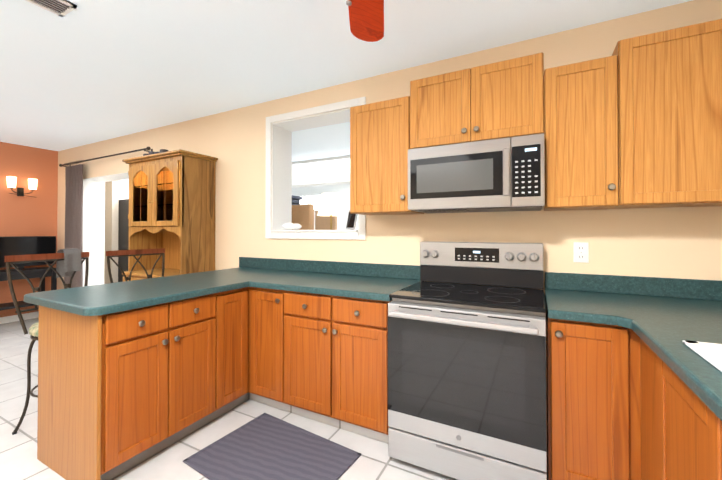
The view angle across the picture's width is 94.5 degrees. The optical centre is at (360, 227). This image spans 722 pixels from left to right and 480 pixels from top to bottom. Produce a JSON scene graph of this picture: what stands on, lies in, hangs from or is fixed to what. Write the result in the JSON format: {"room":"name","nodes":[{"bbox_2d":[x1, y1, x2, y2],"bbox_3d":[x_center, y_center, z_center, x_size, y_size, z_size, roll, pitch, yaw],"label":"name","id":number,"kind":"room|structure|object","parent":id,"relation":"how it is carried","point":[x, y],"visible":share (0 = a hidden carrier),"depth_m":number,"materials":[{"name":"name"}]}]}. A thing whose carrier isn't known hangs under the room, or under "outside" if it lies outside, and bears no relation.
{"room":"kitchen","nodes":[
{"label":"kitchen","id":0,"kind":"room"},
{"bbox_2d":[0,142,128,316],"bbox_3d":[-4.920,0.071,4.921,0.270,2.500,9.800,0,-1,28],"label":"wall","id":1,"kind":"structure","parent":0,"point":[34,215],"depth_m":4.83,"materials":[{"name":"paint"}]},
{"bbox_2d":[0,311,38,323],"bbox_3d":[-5.860,1.255,2.804,0.012,0.090,5.199,0,-1,28],"label":"baseboard","id":2,"kind":"structure","parent":1,"relation":"attached to","point":[14,318],"depth_m":4.71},
{"bbox_2d":[6,176,37,196],"bbox_3d":[-4.801,-0.574,4.730,0.120,0.263,0.320,0,-1,28],"label":"wall sconce","id":3,"kind":"object","parent":1,"relation":"attached to","point":[11,183],"visible":1,"depth_m":4.73,"materials":[{"name":"glass"}]},
{"bbox_2d":[104,180,118,283],"bbox_3d":[-4.227,0.079,5.631,0.299,2.499,0.100,0,-1,28],"label":"wall","id":4,"kind":"structure","parent":0,"point":[111,214],"depth_m":5.57,"materials":[{"name":"beige paint"}]},
{"bbox_2d":[0,318,547,479],"bbox_3d":[-1.481,1.333,3.111,8.030,0.060,10.340,0,-1,28],"label":"floor","id":5,"kind":"structure","parent":0,"point":[19,460],"depth_m":2.04,"materials":[{"name":"tile"}]},
{"bbox_2d":[0,267,56,310],"bbox_3d":[-4.814,0.943,4.304,0.420,0.745,1.260,0,-1,28],"label":"console table","id":6,"kind":"object","parent":5,"relation":"on","point":[34,273],"visible":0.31,"depth_m":4.55,"materials":[{"name":"black wood"}]},
{"bbox_2d":[0,236,55,270],"bbox_3d":[-4.655,0.345,4.571,0.200,0.454,0.750,0,-1,28],"label":"tv","id":7,"kind":"object","parent":6,"relation":"on","point":[19,245],"visible":0.83,"depth_m":4.60,"materials":[{"name":"black plastic"}]},
{"bbox_2d":[5,252,88,434],"bbox_3d":[-1.947,0.735,2.196,0.469,1.117,0.459,0,-1,28],"label":"bar stool","id":8,"kind":"object","parent":5,"relation":"on","point":[11,260],"visible":0.42,"depth_m":2.13,"materials":[{"name":"metal"}]},
{"bbox_2d":[56,249,80,277],"bbox_3d":[-2.106,0.255,2.407,0.124,0.211,0.106,0,-1,28],"label":"cloth","id":9,"kind":"object","parent":8,"relation":"on","point":[69,264],"visible":0.94,"depth_m":2.40,"materials":[{"name":"grey fabric"}]},
{"bbox_2d":[37,295,208,479],"bbox_3d":[-1.356,0.854,2.042,0.638,0.876,0.728,0,-1,28],"label":"base cabinet","id":10,"kind":"object","parent":5,"relation":"on","point":[121,392],"depth_m":1.75,"materials":[{"name":"brown wood"}]},
{"bbox_2d":[118,199,128,281],"bbox_3d":[-3.843,0.421,5.909,0.712,1.780,0.745,0,-1,28],"label":"refrigerator","id":11,"kind":"object","parent":5,"relation":"on","point":[123,237],"depth_m":5.55,"materials":[{"name":"black metal"}]},
{"bbox_2d":[106,248,164,282],"bbox_3d":[-1.687,0.740,2.698,0.465,1.117,0.460,0,-1,28],"label":"bar stool","id":12,"kind":"object","parent":5,"relation":"on","point":[125,253],"visible":0.17,"depth_m":2.79,"materials":[{"name":"metal"}]},
{"bbox_2d":[122,149,217,281],"bbox_3d":[-2.019,0.290,3.473,0.970,2.032,0.467,0,-1,28],"label":"hutch","id":13,"kind":"object","parent":5,"relation":"on","point":[172,194],"visible":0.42,"depth_m":3.35,"materials":[{"name":"brown wood"}]},
{"bbox_2d":[143,149,167,155],"bbox_3d":[-2.219,-0.779,3.609,0.388,0.108,0.087,0,-1,28],"label":"candles","id":14,"kind":"object","parent":13,"relation":"on","point":[153,152],"visible":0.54,"depth_m":3.55,"materials":[{"name":"black metal"}]},
{"bbox_2d":[209,287,248,421],"bbox_3d":[-1.124,0.858,2.389,0.697,0.876,0.356,0,-1,28],"label":"base cabinet","id":15,"kind":"object","parent":5,"relation":"on","point":[228,310],"depth_m":2.26,"materials":[{"name":"brown wood"}]},
{"bbox_2d":[249,287,288,411],"bbox_3d":[-0.519,0.859,2.564,0.403,0.876,0.683,0,-1,28],"label":"base cabinet","id":16,"kind":"object","parent":5,"relation":"on","point":[268,308],"depth_m":2.33,"materials":[{"name":"brown wood"}]},
{"bbox_2d":[183,413,360,479],"bbox_3d":[-0.489,1.285,1.866,0.800,0.010,0.580,0,-1,33],"label":"mat","id":17,"kind":"object","parent":5,"relation":"on","point":[264,446],"visible":0.98,"depth_m":1.88,"materials":[{"name":"purple fabric"}]},
{"bbox_2d":[292,204,314,229],"bbox_3d":[-0.740,0.509,4.701,0.760,1.620,0.650,0,-1,36],"label":"chair","id":18,"kind":"object","parent":5,"relation":"on","point":[303,215],"visible":0.06,"depth_m":4.31,"materials":[{"name":"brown fabric"}]},
{"bbox_2d":[314,210,336,229],"bbox_3d":[-0.604,0.520,5.758,0.760,1.620,0.650,0,-1,23],"label":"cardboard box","id":19,"kind":"object","parent":5,"relation":"on","point":[322,222],"visible":0.06,"depth_m":5.41,"materials":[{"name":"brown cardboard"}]},
{"bbox_2d":[317,193,344,229],"bbox_3d":[-0.364,0.448,4.059,0.340,1.730,0.340,0,-1,28],"label":"floor lamp","id":20,"kind":"object","parent":5,"relation":"on","point":[331,205],"visible":0.54,"depth_m":3.95,"materials":[{"name":"white fabric"}]},
{"bbox_2d":[289,291,391,442],"bbox_3d":[-0.062,0.857,2.361,0.853,0.876,0.620,0,-1,28],"label":"base cabinet","id":21,"kind":"object","parent":5,"relation":"on","point":[338,345],"depth_m":2.05,"materials":[{"name":"brown wood"}]},
{"bbox_2d":[24,257,721,420],"bbox_3d":[-0.379,0.334,1.010,3.578,0.140,3.318,0,-1,28],"label":"countertop","id":22,"kind":"structure","parent":21,"relation":"on","point":[662,318],"depth_m":1.82,"materials":[{"name":"teal laminate"}]},
{"bbox_2d":[682,340,721,371],"bbox_3d":[1.062,0.447,0.570,0.530,0.194,0.835,0,-1,28],"label":"sink","id":23,"kind":"object","parent":22,"relation":"in","point":[711,353],"visible":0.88,"depth_m":0.98,"materials":[{"name":"ceramic"}]},
{"bbox_2d":[388,241,546,479],"bbox_3d":[0.623,0.692,1.920,0.764,1.197,0.730,0,-1,28],"label":"stove","id":24,"kind":"object","parent":5,"relation":"on","point":[466,380],"visible":1,"depth_m":1.67,"materials":[{"name":"silver metal"}]},
{"bbox_2d":[545,300,632,479],"bbox_3d":[1.133,0.851,1.736,0.294,0.876,0.620,0,-1,28],"label":"base cabinet","id":25,"kind":"object","parent":5,"relation":"on","point":[589,366],"depth_m":1.46,"materials":[{"name":"brown wood"}]},
{"bbox_2d":[633,331,714,479],"bbox_3d":[1.339,0.844,1.098,0.620,0.876,0.362,0,-1,28],"label":"base cabinet","id":26,"kind":"object","parent":5,"relation":"on","point":[654,382],"depth_m":1.28,"materials":[{"name":"brown wood"}]},
{"bbox_2d":[657,403,721,479],"bbox_3d":[1.055,0.927,0.554,0.620,0.700,0.889,0,-1,28],"label":"base cabinet","id":27,"kind":"object","parent":5,"relation":"on","point":[689,443],"depth_m":0.92,"materials":[{"name":"brown wood"}]},
{"bbox_2d":[292,195,302,204],"bbox_3d":[-1.325,0.410,5.268,0.577,1.830,0.610,0,-1,28],"label":"closet","id":28,"kind":"object","parent":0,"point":[296,200],"visible":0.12,"depth_m":5.30,"materials":[{"name":"black glass"}]},
{"bbox_2d":[272,80,358,122],"bbox_3d":[-0.362,-1.091,3.042,0.930,0.215,0.270,0,-1,28],"label":"wall","id":29,"kind":"structure","parent":0,"point":[330,95],"depth_m":2.90,"materials":[{"name":"beige paint"}]},
{"bbox_2d":[292,155,349,187],"bbox_3d":[0.836,-0.968,4.998,5.110,0.420,0.250,0,-1,28],"label":"soffit","id":30,"kind":"structure","parent":0,"point":[323,171],"depth_m":5.66,"materials":[{"name":"white paint"}]},
{"bbox_2d":[292,184,357,229],"bbox_3d":[0.851,0.098,7.586,8.030,2.500,0.270,0,-1,28],"label":"wall","id":31,"kind":"structure","parent":0,"point":[343,190],"depth_m":8.16,"materials":[{"name":"white paint"}]},
{"bbox_2d":[293,193,321,209],"bbox_3d":[-1.343,-0.192,8.563,1.400,1.350,0.034,0,-1,28],"label":"sunroom window","id":32,"kind":"structure","parent":31,"relation":"in","point":[314,199],"depth_m":8.51,"materials":[{"name":"white"}]},
{"bbox_2d":[0,0,692,161],"bbox_3d":[-1.481,-1.237,3.137,8.030,0.080,10.340,0,-1,28],"label":"ceiling","id":33,"kind":"structure","parent":0,"point":[85,72],"depth_m":2.28,"materials":[{"name":"white paint"}]},
{"bbox_2d":[25,0,76,16],"bbox_3d":[-1.759,-1.203,1.590,0.170,0.019,0.600,0,-1,28],"label":"ceiling vent","id":34,"kind":"object","parent":33,"relation":"in","point":[61,8],"visible":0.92,"depth_m":1.80,"materials":[{"name":"white metal"}]},
{"bbox_2d":[346,0,383,41],"bbox_3d":[-0.041,-1.069,0.992,1.316,0.300,1.330,0,-1,28],"label":"ceiling fan","id":35,"kind":"object","parent":33,"relation":"hanging from","point":[366,18],"visible":1,"depth_m":1.51,"materials":[{"name":"red wood"}]},
{"bbox_2d":[57,0,721,296],"bbox_3d":[-1.280,0.057,3.510,8.030,2.500,0.270,0,-1,28],"label":"wall","id":36,"kind":"structure","parent":0,"point":[679,242],"depth_m":2.34,"materials":[{"name":"beige paint"}]},
{"bbox_2d":[59,147,152,166],"bbox_3d":[-3.424,-0.907,4.425,2.214,0.072,0.108,0,-1,28],"label":"curtain rod","id":37,"kind":"object","parent":36,"relation":"attached to","point":[82,161],"visible":0.98,"depth_m":4.34,"materials":[{"name":"metal"}]},
{"bbox_2d":[64,164,82,288],"bbox_3d":[-4.064,0.204,4.711,0.500,2.170,0.056,0,-1,28],"label":"curtain","id":38,"kind":"object","parent":37,"relation":"hanging from","point":[74,207],"visible":0.62,"depth_m":4.67,"materials":[{"name":"fabric"}]},
{"bbox_2d":[83,172,128,285],"bbox_3d":[-3.357,0.308,4.593,1.259,2.019,0.273,0,-1,28],"label":"trim","id":39,"kind":"structure","parent":36,"relation":"attached to","point":[93,215],"depth_m":4.88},
{"bbox_2d":[265,97,365,239],"bbox_3d":[-0.362,-0.473,3.035,1.054,1.144,0.330,0,-1,28],"label":"window","id":40,"kind":"structure","parent":36,"relation":"in","point":[278,162],"depth_m":3.12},
{"bbox_2d":[282,223,301,229],"bbox_3d":[-0.650,-0.014,3.084,0.214,0.066,0.112,0,-1,28],"label":"bowl","id":41,"kind":"object","parent":40,"relation":"on","point":[290,226],"depth_m":3.04,"materials":[{"name":"white ceramic"}]},
{"bbox_2d":[346,210,357,229],"bbox_3d":[-0.065,-0.064,2.836,0.076,0.177,0.130,0,-1,-37],"label":"framed picture","id":42,"kind":"object","parent":40,"relation":"on","point":[351,221],"visible":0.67,"depth_m":2.81,"materials":[{"name":"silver metal"}]},
{"bbox_2d":[350,96,423,214],"bbox_3d":[0.191,-0.479,2.406,0.444,0.756,0.330,0,-1,28],"label":"upper cabinet","id":43,"kind":"object","parent":36,"relation":"attached to","point":[379,131],"depth_m":2.26,"materials":[{"name":"brown wood"}]},
{"bbox_2d":[410,52,545,148],"bbox_3d":[0.728,-0.731,2.129,0.762,0.447,0.330,0,-1,28],"label":"upper cabinet","id":44,"kind":"object","parent":36,"relation":"attached to","point":[507,98],"depth_m":1.96,"materials":[{"name":"brown wood"}]},
{"bbox_2d":[408,133,544,212],"bbox_3d":[0.708,-0.298,2.073,0.750,0.384,0.438,0,-1,28],"label":"over-the-range microwave","id":45,"kind":"object","parent":44,"relation":"attached to","point":[501,174],"visible":1,"depth_m":1.89,"materials":[{"name":"silver metal"}]},
{"bbox_2d":[573,242,588,262],"bbox_3d":[1.315,0.147,1.995,0.076,0.120,0.008,0,-1,28],"label":"electrical outlet plate","id":46,"kind":"object","parent":36,"relation":"attached to","point":[581,251],"visible":1,"depth_m":1.99,"materials":[{"name":"white plastic"}]},
{"bbox_2d":[544,47,637,210],"bbox_3d":[1.236,-0.485,1.861,0.381,0.756,0.330,0,-1,28],"label":"upper cabinet","id":47,"kind":"object","parent":36,"relation":"attached to","point":[634,122],"depth_m":1.71,"materials":[{"name":"brown wood"}]},
{"bbox_2d":[614,19,721,207],"bbox_3d":[1.601,-0.523,1.670,0.671,0.823,0.330,0,-1,28],"label":"upper cabinet","id":48,"kind":"object","parent":36,"relation":"attached to","point":[680,69],"depth_m":1.55,"materials":[{"name":"brown wood"}]}
]}

